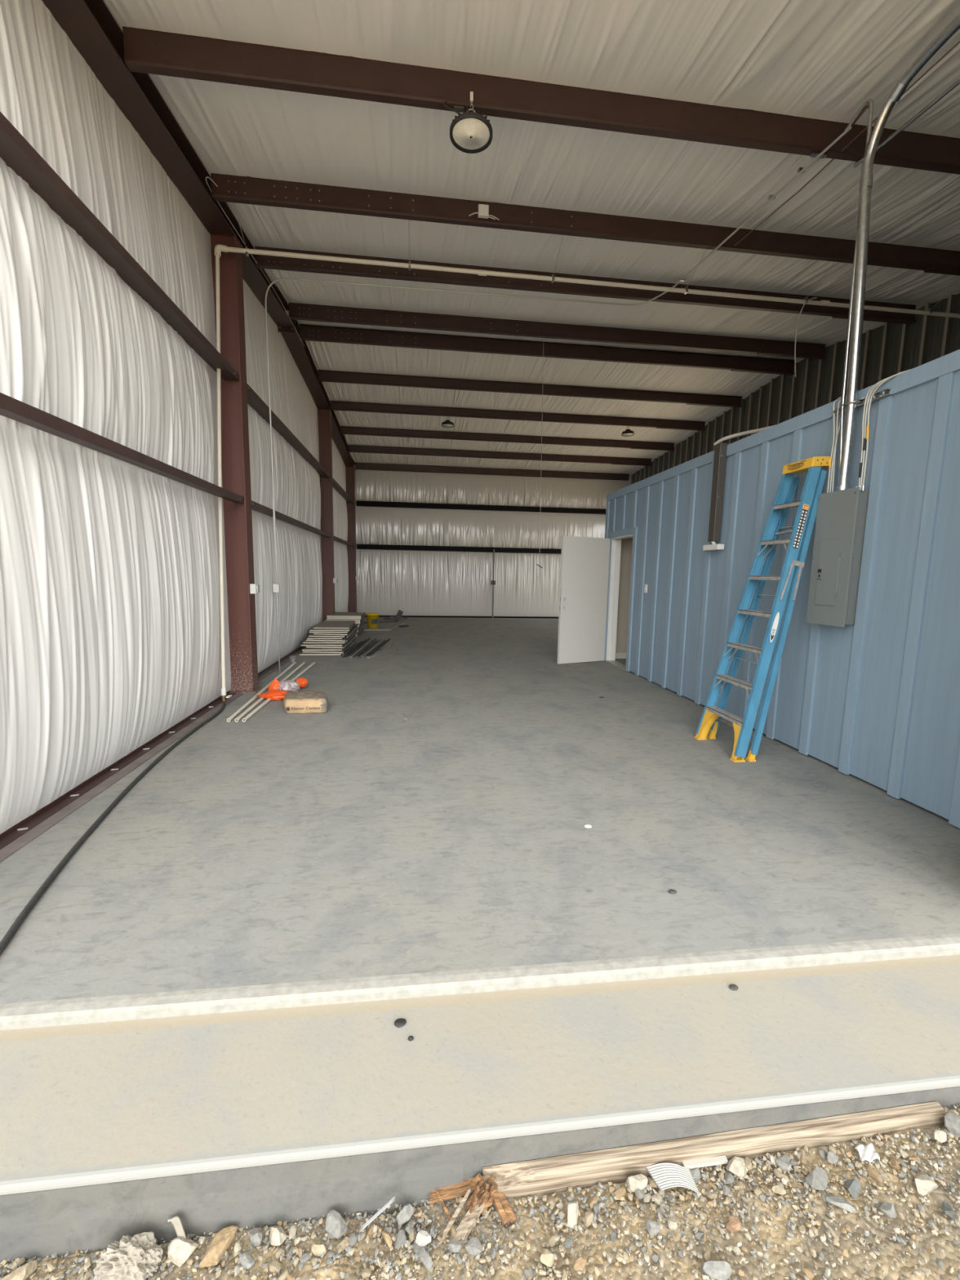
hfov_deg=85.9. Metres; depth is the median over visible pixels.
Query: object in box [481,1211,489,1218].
gravel stone
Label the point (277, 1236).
stone
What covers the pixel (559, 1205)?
gravel stone
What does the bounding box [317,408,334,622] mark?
steel column
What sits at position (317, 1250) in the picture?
stone
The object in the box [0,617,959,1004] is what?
floor
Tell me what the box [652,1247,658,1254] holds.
gravel stone
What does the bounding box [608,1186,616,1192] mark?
gravel stone
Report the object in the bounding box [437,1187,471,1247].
wood splinter
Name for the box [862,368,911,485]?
cable
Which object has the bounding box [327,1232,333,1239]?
gravel stone
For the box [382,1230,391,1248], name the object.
stone
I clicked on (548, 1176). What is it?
board
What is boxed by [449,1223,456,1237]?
gravel stone
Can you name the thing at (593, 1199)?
gravel stone
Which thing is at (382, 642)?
metal strip
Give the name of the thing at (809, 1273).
gravel stone
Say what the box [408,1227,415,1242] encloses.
gravel stone
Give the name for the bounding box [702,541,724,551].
outlet
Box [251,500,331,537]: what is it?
beam
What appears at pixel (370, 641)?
metal strip
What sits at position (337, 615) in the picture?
board
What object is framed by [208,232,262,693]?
steel column
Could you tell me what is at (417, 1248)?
gravel stone
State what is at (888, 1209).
stone
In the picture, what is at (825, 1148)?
gravel stone
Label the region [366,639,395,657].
metal strip
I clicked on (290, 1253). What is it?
gravel stone
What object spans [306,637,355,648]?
board
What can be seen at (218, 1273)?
gravel stone
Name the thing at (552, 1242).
gravel stone
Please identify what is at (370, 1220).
scrap
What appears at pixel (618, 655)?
wall
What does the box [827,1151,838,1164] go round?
stone
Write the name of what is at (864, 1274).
gravel stone
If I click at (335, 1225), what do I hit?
stone
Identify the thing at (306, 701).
box
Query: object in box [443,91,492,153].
light
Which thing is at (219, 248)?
pipe
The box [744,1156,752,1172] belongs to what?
gravel stone
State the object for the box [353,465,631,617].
wall
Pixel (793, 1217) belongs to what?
gravel stone
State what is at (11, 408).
beam
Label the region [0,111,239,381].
beam
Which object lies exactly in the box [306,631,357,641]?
board
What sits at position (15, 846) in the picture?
trim
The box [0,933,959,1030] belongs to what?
threshold strip
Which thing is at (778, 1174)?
gravel stone
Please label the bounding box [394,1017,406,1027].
debris
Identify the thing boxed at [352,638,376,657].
metal strip
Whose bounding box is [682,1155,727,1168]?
stick
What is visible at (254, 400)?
beam
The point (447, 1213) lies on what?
wood splinter
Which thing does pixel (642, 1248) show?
gravel stone
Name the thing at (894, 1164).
gravel stone
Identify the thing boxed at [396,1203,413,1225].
stone
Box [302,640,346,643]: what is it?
board
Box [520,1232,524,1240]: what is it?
gravel stone
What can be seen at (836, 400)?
cable
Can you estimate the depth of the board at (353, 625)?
9.46 m
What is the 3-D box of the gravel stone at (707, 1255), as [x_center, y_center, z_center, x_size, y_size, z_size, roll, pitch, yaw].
[0.528,1.428,1.195,0.012,0.011,0.023,8,10,44]
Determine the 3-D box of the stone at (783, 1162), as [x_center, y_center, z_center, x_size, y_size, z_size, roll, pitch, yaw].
[0.804,1.389,1.365,0.034,0.023,0.028,-1,8,-16]
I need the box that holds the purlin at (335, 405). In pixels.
[330,400,706,431]
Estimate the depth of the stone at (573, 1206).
1.26 m
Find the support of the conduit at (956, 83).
attached to the ceiling beam at (145, 51)
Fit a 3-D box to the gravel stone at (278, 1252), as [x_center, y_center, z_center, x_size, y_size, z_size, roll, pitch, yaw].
[-0.481,1.469,1.234,0.010,0.010,0.019,6,9,34]
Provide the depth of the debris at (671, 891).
2.30 m
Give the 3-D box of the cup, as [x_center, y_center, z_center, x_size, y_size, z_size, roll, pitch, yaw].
[-2.833,0.294,7.806,0.100,0.110,0.100,0,7,-7]
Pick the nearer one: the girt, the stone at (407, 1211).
the stone at (407, 1211)
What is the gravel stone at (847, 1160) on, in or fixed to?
on the ground
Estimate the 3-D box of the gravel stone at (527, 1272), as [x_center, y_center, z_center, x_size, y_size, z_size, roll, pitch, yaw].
[0.110,1.448,1.177,0.019,0.014,0.016,1,7,2]
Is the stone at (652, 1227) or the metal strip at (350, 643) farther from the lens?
the metal strip at (350, 643)
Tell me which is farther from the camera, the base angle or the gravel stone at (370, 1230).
the base angle
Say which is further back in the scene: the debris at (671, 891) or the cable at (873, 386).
the cable at (873, 386)
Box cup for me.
[288,655,296,663]
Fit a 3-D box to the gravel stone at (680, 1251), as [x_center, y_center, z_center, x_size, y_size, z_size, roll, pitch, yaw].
[0.469,1.429,1.202,0.018,0.014,0.016,-1,8,-17]
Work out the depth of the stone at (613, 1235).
1.23 m
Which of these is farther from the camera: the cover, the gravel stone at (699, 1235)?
the cover
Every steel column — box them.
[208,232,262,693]
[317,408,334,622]
[345,466,356,612]
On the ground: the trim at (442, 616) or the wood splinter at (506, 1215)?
the wood splinter at (506, 1215)
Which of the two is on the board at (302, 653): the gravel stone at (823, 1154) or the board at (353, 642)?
the board at (353, 642)
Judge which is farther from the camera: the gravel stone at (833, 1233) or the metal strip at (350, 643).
the metal strip at (350, 643)
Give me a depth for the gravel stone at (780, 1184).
1.32 m
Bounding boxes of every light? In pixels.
[441,416,453,427]
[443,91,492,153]
[621,426,634,436]
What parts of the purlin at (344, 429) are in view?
lap plate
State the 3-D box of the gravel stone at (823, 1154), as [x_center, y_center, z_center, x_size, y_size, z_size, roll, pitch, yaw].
[0.926,1.386,1.391,0.026,0.020,0.023,2,7,6]
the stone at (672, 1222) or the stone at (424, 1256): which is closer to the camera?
the stone at (424, 1256)
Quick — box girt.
[355,500,605,514]
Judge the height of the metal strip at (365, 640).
0.020 m
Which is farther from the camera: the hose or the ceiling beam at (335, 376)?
the ceiling beam at (335, 376)
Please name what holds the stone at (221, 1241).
on the ground
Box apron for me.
[0,954,959,1195]
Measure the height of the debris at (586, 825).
0.012 m
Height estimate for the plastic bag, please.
0.186 m
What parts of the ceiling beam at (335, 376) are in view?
lap plate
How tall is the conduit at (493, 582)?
2.150 m
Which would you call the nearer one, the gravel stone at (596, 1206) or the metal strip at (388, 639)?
the gravel stone at (596, 1206)
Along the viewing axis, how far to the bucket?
12.56 m
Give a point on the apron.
(81, 1104)
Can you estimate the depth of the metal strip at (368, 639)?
9.37 m
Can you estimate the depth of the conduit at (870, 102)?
4.54 m
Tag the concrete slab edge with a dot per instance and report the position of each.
(42, 1224)
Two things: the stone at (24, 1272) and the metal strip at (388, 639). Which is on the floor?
the metal strip at (388, 639)
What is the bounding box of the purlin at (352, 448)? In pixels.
[348,444,651,466]
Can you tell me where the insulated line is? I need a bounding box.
[713,424,776,445]
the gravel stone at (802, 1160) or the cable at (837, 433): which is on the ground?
the gravel stone at (802, 1160)
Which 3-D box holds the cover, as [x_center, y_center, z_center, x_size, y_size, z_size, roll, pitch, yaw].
[2.419,-1.494,5.252,0.073,0.970,0.109,0,7,-7]
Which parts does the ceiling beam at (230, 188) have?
lap plate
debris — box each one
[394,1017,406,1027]
[403,712,411,719]
[408,1035,413,1040]
[584,824,591,827]
[668,888,676,893]
[728,983,738,990]
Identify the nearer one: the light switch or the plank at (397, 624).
the light switch
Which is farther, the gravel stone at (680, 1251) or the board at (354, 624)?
the board at (354, 624)
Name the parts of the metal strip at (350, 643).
metal strip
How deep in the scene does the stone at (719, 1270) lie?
1.16 m
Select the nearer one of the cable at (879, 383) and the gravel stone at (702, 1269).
the gravel stone at (702, 1269)
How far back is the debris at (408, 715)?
5.03 m
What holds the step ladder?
on the floor
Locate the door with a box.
[556,533,633,670]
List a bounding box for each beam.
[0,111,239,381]
[0,392,244,503]
[122,26,959,174]
[210,173,959,275]
[246,382,329,477]
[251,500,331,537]
[254,245,916,324]
[288,302,826,359]
[299,324,795,375]
[317,369,742,407]
[332,477,353,502]
[333,536,354,546]
[356,543,561,553]
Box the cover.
[707,442,727,542]
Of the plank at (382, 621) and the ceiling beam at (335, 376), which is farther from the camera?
the plank at (382, 621)
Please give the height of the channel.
0.041 m
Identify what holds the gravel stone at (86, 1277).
on the ground
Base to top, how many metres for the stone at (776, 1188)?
0.014 m
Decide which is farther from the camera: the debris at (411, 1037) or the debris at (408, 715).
the debris at (408, 715)
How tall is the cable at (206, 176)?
0.208 m
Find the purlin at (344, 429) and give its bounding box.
[340,426,675,450]
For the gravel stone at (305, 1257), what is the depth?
1.22 m
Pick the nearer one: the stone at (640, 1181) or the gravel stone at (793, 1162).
the stone at (640, 1181)
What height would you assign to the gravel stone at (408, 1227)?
0.018 m
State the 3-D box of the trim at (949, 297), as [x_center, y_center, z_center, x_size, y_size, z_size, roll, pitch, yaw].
[5.584,-2.363,9.548,0.004,5.233,14.150,0,7,-7]
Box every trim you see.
[0,647,305,862]
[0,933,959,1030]
[364,615,558,618]
[604,349,959,828]
[631,294,951,484]
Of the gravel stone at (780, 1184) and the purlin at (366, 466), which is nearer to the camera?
the gravel stone at (780, 1184)
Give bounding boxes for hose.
[0,701,225,954]
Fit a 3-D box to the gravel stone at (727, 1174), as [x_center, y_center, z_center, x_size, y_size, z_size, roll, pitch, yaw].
[0.649,1.403,1.345,0.023,0.016,0.034,4,8,21]
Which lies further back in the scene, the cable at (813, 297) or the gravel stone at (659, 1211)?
the cable at (813, 297)
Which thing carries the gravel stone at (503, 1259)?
on the ground
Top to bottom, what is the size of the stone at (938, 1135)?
0.029 m
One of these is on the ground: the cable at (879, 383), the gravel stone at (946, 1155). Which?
the gravel stone at (946, 1155)
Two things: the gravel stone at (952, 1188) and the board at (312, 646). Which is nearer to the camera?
the gravel stone at (952, 1188)
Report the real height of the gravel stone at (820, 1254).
0.010 m
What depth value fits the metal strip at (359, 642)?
9.20 m
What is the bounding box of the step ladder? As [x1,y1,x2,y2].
[693,456,830,762]
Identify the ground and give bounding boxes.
[0,1109,959,1279]
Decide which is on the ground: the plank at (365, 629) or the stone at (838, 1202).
the stone at (838, 1202)
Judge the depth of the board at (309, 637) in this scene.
9.13 m
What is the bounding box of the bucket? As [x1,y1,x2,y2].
[365,613,378,628]
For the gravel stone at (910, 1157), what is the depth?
1.37 m
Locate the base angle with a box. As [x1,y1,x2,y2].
[0,645,306,849]
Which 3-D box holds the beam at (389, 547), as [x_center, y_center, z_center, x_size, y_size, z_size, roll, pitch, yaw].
[0.505,-2.835,16.217,8.560,0.145,0.190,0,7,-7]
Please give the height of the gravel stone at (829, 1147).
0.020 m
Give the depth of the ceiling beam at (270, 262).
6.35 m
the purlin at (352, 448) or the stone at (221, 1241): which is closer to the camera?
the stone at (221, 1241)
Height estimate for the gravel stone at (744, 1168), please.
0.018 m
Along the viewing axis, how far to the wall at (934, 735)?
3.69 m
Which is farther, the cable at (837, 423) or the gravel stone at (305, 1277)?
the cable at (837, 423)
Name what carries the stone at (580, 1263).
on the ground
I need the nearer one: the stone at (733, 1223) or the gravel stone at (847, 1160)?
the stone at (733, 1223)
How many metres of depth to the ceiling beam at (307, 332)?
8.59 m
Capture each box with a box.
[249,583,259,593]
[272,583,279,592]
[283,690,328,713]
[333,577,337,582]
[468,204,499,220]
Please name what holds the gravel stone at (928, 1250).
on the ground
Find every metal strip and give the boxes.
[342,635,355,652]
[342,640,362,657]
[344,639,367,657]
[345,629,357,640]
[346,623,358,634]
[348,637,370,656]
[350,640,372,657]
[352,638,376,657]
[356,640,377,656]
[358,639,381,657]
[360,637,385,657]
[364,640,386,656]
[366,638,390,657]
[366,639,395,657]
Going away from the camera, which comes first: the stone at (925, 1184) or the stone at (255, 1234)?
the stone at (255, 1234)
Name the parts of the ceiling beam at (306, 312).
lap plate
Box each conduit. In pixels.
[265,98,873,671]
[491,549,495,617]
[853,78,959,167]
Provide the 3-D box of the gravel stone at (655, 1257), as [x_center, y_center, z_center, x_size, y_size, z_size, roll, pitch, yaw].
[0.408,1.433,1.196,0.015,0.011,0.014,-5,9,-37]
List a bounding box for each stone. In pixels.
[0,1260,37,1279]
[47,1260,57,1271]
[50,1272,64,1279]
[55,1267,66,1275]
[80,1271,84,1279]
[82,1269,92,1279]
[91,1257,98,1262]
[93,1231,163,1279]
[167,1236,198,1267]
[199,1225,238,1267]
[214,1269,221,1279]
[233,1240,241,1257]
[234,1265,239,1278]
[239,1252,254,1269]
[248,1227,262,1246]
[269,1226,286,1245]
[269,1260,280,1273]
[275,1248,282,1258]
[276,1267,288,1279]
[285,1246,293,1260]
[286,1272,295,1279]
[288,1225,296,1240]
[297,1248,302,1257]
[299,1253,312,1263]
[300,1271,310,1279]
[311,1244,326,1257]
[324,1209,346,1239]
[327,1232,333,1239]
[336,1235,348,1250]
[347,1233,356,1247]
[361,1268,371,1279]
[366,1223,373,1237]
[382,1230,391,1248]
[394,1229,406,1248]
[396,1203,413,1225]
[404,1220,413,1233]
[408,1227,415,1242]
[413,1242,426,1253]
[415,1230,431,1246]
[419,1247,433,1271]
[428,1266,433,1274]
[448,1224,457,1242]
[448,1240,462,1252]
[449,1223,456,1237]
[465,1237,481,1256]
[476,1267,484,1276]
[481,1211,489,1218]
[490,1246,496,1258]
[500,1256,505,1262]
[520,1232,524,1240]
[524,1267,533,1279]
[540,1248,554,1266]
[546,1195,555,1207]
[548,1235,555,1247]
[555,1201,563,1208]
[564,1236,573,1248]
[567,1201,578,1228]
[573,1257,586,1271]
[583,1210,593,1226]
[587,1195,597,1209]
[592,1202,600,1214]
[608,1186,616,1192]
[608,1230,616,1241]
[613,1186,626,1199]
[626,1173,648,1192]
[634,1196,639,1204]
[635,1187,645,1199]
[640,1245,645,1253]
[643,1194,649,1202]
[645,1218,660,1235]
[647,1177,657,1188]
[651,1193,663,1204]
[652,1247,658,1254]
[652,1252,659,1262]
[657,1188,664,1195]
[657,1208,663,1218]
[666,1193,675,1202]
[667,1217,677,1231]
[677,1248,685,1258]
[689,1167,700,1180]
[694,1231,703,1239]
[701,1262,710,1278]
[702,1260,732,1279]
[703,1249,710,1261]
[706,1190,717,1199]
[718,1171,724,1180]
[722,1184,730,1197]
[724,1170,733,1183]
[725,1215,740,1231]
[726,1155,748,1177]
[732,1244,741,1255]
[743,1164,746,1174]
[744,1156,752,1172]
[752,1185,761,1198]
[758,1193,766,1201]
[768,1155,777,1164]
[771,1185,786,1194]
[773,1168,782,1178]
[774,1156,791,1171]
[776,1182,783,1188]
[782,1154,791,1161]
[790,1159,798,1166]
[790,1214,797,1220]
[795,1191,802,1199]
[797,1148,807,1165]
[797,1151,807,1159]
[798,1225,805,1234]
[802,1266,814,1279]
[804,1166,827,1190]
[817,1147,826,1159]
[817,1251,824,1260]
[822,1146,828,1155]
[824,1195,855,1213]
[827,1145,838,1155]
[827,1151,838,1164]
[828,1227,839,1240]
[844,1157,850,1162]
[844,1178,861,1199]
[860,1271,869,1278]
[866,1166,882,1183]
[878,1202,896,1217]
[889,1156,899,1171]
[906,1185,911,1192]
[908,1155,918,1161]
[915,1150,924,1156]
[915,1170,937,1195]
[926,1248,930,1254]
[933,1128,946,1142]
[942,1126,950,1135]
[942,1201,955,1220]
[943,1111,959,1137]
[943,1153,951,1158]
[949,1185,955,1192]
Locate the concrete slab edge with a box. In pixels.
[0,1086,959,1265]
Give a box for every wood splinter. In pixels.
[429,1177,477,1204]
[435,1191,451,1220]
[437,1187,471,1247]
[450,1201,484,1249]
[492,1182,518,1225]
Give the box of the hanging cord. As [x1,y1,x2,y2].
[536,347,543,568]
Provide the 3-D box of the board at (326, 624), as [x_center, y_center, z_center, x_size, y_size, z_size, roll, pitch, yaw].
[-2.856,-0.308,10.224,0.633,0.019,1.392,0,7,-9]
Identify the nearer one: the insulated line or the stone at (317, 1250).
the stone at (317, 1250)
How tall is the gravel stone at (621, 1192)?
0.016 m
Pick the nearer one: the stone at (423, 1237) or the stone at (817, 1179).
the stone at (423, 1237)
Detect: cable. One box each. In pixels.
[205,176,304,346]
[734,40,959,245]
[794,297,817,377]
[826,396,841,493]
[829,394,846,492]
[831,397,846,491]
[857,377,888,486]
[859,375,892,489]
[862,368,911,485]
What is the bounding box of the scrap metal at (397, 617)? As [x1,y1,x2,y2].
[390,609,404,621]
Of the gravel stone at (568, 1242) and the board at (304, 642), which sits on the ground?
the gravel stone at (568, 1242)
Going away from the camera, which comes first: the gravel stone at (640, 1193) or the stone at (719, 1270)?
the stone at (719, 1270)
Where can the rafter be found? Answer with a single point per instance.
(90, 25)
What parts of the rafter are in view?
splice plate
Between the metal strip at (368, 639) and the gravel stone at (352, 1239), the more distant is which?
the metal strip at (368, 639)
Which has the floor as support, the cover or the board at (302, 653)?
the board at (302, 653)
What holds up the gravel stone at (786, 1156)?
on the ground
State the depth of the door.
8.17 m
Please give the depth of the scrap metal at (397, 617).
14.84 m
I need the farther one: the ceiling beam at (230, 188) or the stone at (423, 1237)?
the ceiling beam at (230, 188)
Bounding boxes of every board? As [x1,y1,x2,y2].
[299,650,344,655]
[300,635,355,645]
[302,639,355,650]
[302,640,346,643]
[302,641,356,653]
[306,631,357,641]
[306,636,343,639]
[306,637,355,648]
[308,632,346,637]
[309,622,355,631]
[309,624,355,632]
[313,620,355,628]
[313,626,359,635]
[325,617,363,623]
[326,612,365,619]
[355,620,364,626]
[355,627,364,636]
[465,1101,946,1214]
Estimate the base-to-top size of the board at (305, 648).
0.020 m
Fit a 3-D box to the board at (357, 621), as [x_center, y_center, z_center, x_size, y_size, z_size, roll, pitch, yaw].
[-3.032,-0.457,11.614,0.720,0.082,1.000,0,7,-9]
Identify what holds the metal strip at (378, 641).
on the floor
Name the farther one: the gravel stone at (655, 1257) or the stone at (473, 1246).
the stone at (473, 1246)
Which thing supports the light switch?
attached to the wall at (934, 735)
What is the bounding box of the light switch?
[644,584,647,592]
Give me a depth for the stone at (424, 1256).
1.21 m
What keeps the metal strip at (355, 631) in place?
on the board at (356, 633)
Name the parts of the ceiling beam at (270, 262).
lap plate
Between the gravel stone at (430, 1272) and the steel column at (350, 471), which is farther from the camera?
the steel column at (350, 471)
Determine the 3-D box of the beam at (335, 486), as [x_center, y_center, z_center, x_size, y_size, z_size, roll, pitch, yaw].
[-3.560,-3.810,13.229,0.153,0.070,3.955,0,7,-7]
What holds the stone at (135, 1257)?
on the ground
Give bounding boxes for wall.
[0,0,348,834]
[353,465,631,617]
[608,370,959,819]
[615,653,626,658]
[631,293,959,484]
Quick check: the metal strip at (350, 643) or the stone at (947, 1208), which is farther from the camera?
the metal strip at (350, 643)
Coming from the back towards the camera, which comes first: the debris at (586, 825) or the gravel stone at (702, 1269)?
the debris at (586, 825)
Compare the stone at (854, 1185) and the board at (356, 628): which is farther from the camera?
the board at (356, 628)
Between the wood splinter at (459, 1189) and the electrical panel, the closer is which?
the wood splinter at (459, 1189)
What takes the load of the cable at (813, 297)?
hanging from the pipe at (219, 248)
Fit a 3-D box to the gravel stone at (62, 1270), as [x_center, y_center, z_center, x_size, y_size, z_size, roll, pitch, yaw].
[-0.975,1.472,1.199,0.022,0.015,0.015,-5,10,-40]
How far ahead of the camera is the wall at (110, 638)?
3.38 m
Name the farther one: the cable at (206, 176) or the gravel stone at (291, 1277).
the cable at (206, 176)
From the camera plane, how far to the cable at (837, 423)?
3.78 m
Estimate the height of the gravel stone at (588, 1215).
0.019 m
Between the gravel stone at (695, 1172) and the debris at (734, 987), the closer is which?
the gravel stone at (695, 1172)
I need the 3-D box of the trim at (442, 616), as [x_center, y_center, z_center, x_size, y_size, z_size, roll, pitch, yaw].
[0.419,-0.728,16.383,8.520,0.050,0.050,0,7,-7]
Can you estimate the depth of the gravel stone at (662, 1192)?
1.32 m
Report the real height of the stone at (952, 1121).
0.050 m
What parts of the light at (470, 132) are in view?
cord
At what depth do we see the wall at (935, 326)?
8.55 m
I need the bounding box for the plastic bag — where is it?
[257,677,307,700]
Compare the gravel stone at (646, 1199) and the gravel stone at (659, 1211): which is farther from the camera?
the gravel stone at (646, 1199)
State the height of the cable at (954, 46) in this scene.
0.308 m
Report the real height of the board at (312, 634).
0.020 m
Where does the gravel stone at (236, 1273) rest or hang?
on the ground
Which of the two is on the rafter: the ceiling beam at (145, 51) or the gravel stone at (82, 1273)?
the ceiling beam at (145, 51)
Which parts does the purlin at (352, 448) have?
lap plate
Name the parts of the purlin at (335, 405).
lap plate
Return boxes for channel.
[831,388,891,415]
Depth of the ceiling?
4.45 m
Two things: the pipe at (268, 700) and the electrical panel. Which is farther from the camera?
the pipe at (268, 700)
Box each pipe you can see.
[214,203,959,702]
[226,662,296,721]
[235,662,305,721]
[242,662,315,721]
[835,12,959,490]
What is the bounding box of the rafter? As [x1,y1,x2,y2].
[41,0,355,471]
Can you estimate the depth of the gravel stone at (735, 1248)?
1.20 m
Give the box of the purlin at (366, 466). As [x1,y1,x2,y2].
[355,462,629,480]
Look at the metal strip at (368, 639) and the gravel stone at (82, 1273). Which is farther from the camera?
the metal strip at (368, 639)
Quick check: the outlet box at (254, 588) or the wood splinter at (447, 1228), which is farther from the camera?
the outlet box at (254, 588)
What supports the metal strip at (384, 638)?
on the floor
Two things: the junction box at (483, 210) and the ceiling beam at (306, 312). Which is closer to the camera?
the junction box at (483, 210)
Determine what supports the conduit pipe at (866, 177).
attached to the channel
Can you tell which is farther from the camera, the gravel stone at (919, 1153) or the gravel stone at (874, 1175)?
the gravel stone at (919, 1153)
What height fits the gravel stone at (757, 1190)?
0.015 m
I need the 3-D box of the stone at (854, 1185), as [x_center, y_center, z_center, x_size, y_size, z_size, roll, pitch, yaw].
[0.948,1.390,1.313,0.051,0.016,0.032,-4,9,-36]
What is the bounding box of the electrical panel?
[805,485,869,627]
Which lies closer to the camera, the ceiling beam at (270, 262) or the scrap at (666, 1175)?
the scrap at (666, 1175)
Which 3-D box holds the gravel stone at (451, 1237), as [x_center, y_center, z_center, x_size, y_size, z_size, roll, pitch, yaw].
[-0.061,1.451,1.258,0.025,0.021,0.036,4,8,22]
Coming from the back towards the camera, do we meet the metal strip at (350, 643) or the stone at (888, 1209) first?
the metal strip at (350, 643)
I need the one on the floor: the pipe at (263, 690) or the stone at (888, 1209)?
the pipe at (263, 690)
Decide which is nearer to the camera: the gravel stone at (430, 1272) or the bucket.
the gravel stone at (430, 1272)
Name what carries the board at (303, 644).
on the board at (312, 646)
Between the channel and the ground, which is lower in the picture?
the ground
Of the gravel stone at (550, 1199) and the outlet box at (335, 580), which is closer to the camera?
the gravel stone at (550, 1199)
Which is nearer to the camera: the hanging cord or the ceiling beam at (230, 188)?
the ceiling beam at (230, 188)
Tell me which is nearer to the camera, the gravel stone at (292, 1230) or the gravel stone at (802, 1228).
the gravel stone at (802, 1228)
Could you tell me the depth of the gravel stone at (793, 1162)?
1.37 m
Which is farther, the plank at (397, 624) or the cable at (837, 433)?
the plank at (397, 624)
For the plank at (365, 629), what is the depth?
12.25 m
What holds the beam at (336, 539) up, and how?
attached to the wall at (110, 638)
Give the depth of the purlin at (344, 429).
12.90 m
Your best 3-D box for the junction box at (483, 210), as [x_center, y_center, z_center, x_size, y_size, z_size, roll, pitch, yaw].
[0.040,-4.088,4.931,0.294,0.119,0.040,0,7,-7]
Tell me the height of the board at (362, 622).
0.082 m
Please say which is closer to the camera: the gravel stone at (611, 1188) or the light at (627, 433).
the gravel stone at (611, 1188)
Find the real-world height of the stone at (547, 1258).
0.029 m
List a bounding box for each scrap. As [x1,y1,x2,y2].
[359,1195,395,1232]
[645,1162,699,1193]
[853,1142,879,1162]
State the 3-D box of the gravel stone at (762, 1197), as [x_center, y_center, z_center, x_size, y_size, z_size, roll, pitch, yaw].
[0.713,1.407,1.301,0.015,0.010,0.017,8,10,44]
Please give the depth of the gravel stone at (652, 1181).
1.34 m
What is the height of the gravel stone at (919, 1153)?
0.009 m
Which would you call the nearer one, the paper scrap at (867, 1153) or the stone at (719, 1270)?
the stone at (719, 1270)
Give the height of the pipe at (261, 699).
0.033 m
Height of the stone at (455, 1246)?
0.032 m
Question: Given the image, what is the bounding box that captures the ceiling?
[103,0,959,475]
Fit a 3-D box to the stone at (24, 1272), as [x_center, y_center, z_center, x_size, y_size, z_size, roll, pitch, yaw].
[-1.063,1.466,1.179,0.036,0.040,0.077,8,10,44]
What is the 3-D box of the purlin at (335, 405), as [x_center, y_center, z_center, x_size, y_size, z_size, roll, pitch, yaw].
[1.031,-4.983,11.494,8.488,0.177,0.104,0,7,-7]
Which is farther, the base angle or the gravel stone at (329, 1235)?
the base angle
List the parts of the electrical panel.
panel door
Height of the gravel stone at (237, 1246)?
0.019 m
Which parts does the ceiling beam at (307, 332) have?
lap plate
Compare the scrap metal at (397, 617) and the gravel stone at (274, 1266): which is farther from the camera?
the scrap metal at (397, 617)
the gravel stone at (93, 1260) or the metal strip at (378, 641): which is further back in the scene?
the metal strip at (378, 641)
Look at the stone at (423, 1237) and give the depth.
1.25 m
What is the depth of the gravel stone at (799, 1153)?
1.39 m
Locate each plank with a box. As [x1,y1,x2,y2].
[364,620,398,623]
[364,628,391,631]
[385,622,405,629]
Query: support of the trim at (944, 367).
attached to the wall at (934, 735)
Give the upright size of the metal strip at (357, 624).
0.044 m
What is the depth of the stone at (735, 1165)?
1.36 m
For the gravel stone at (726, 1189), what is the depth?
1.31 m
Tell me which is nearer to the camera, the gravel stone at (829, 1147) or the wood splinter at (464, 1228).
the wood splinter at (464, 1228)
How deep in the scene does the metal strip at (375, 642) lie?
9.25 m
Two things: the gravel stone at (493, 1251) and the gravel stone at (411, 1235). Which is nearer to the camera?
the gravel stone at (493, 1251)
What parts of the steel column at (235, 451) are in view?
cap plate, plate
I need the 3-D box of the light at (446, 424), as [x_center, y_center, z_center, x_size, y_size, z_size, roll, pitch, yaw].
[-0.708,-4.810,11.328,0.280,0.216,0.280,0,7,-7]
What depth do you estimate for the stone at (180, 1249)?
1.22 m
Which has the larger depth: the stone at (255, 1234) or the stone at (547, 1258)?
the stone at (255, 1234)
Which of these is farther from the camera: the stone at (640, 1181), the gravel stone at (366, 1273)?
the stone at (640, 1181)
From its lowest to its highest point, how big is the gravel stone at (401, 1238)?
0.023 m

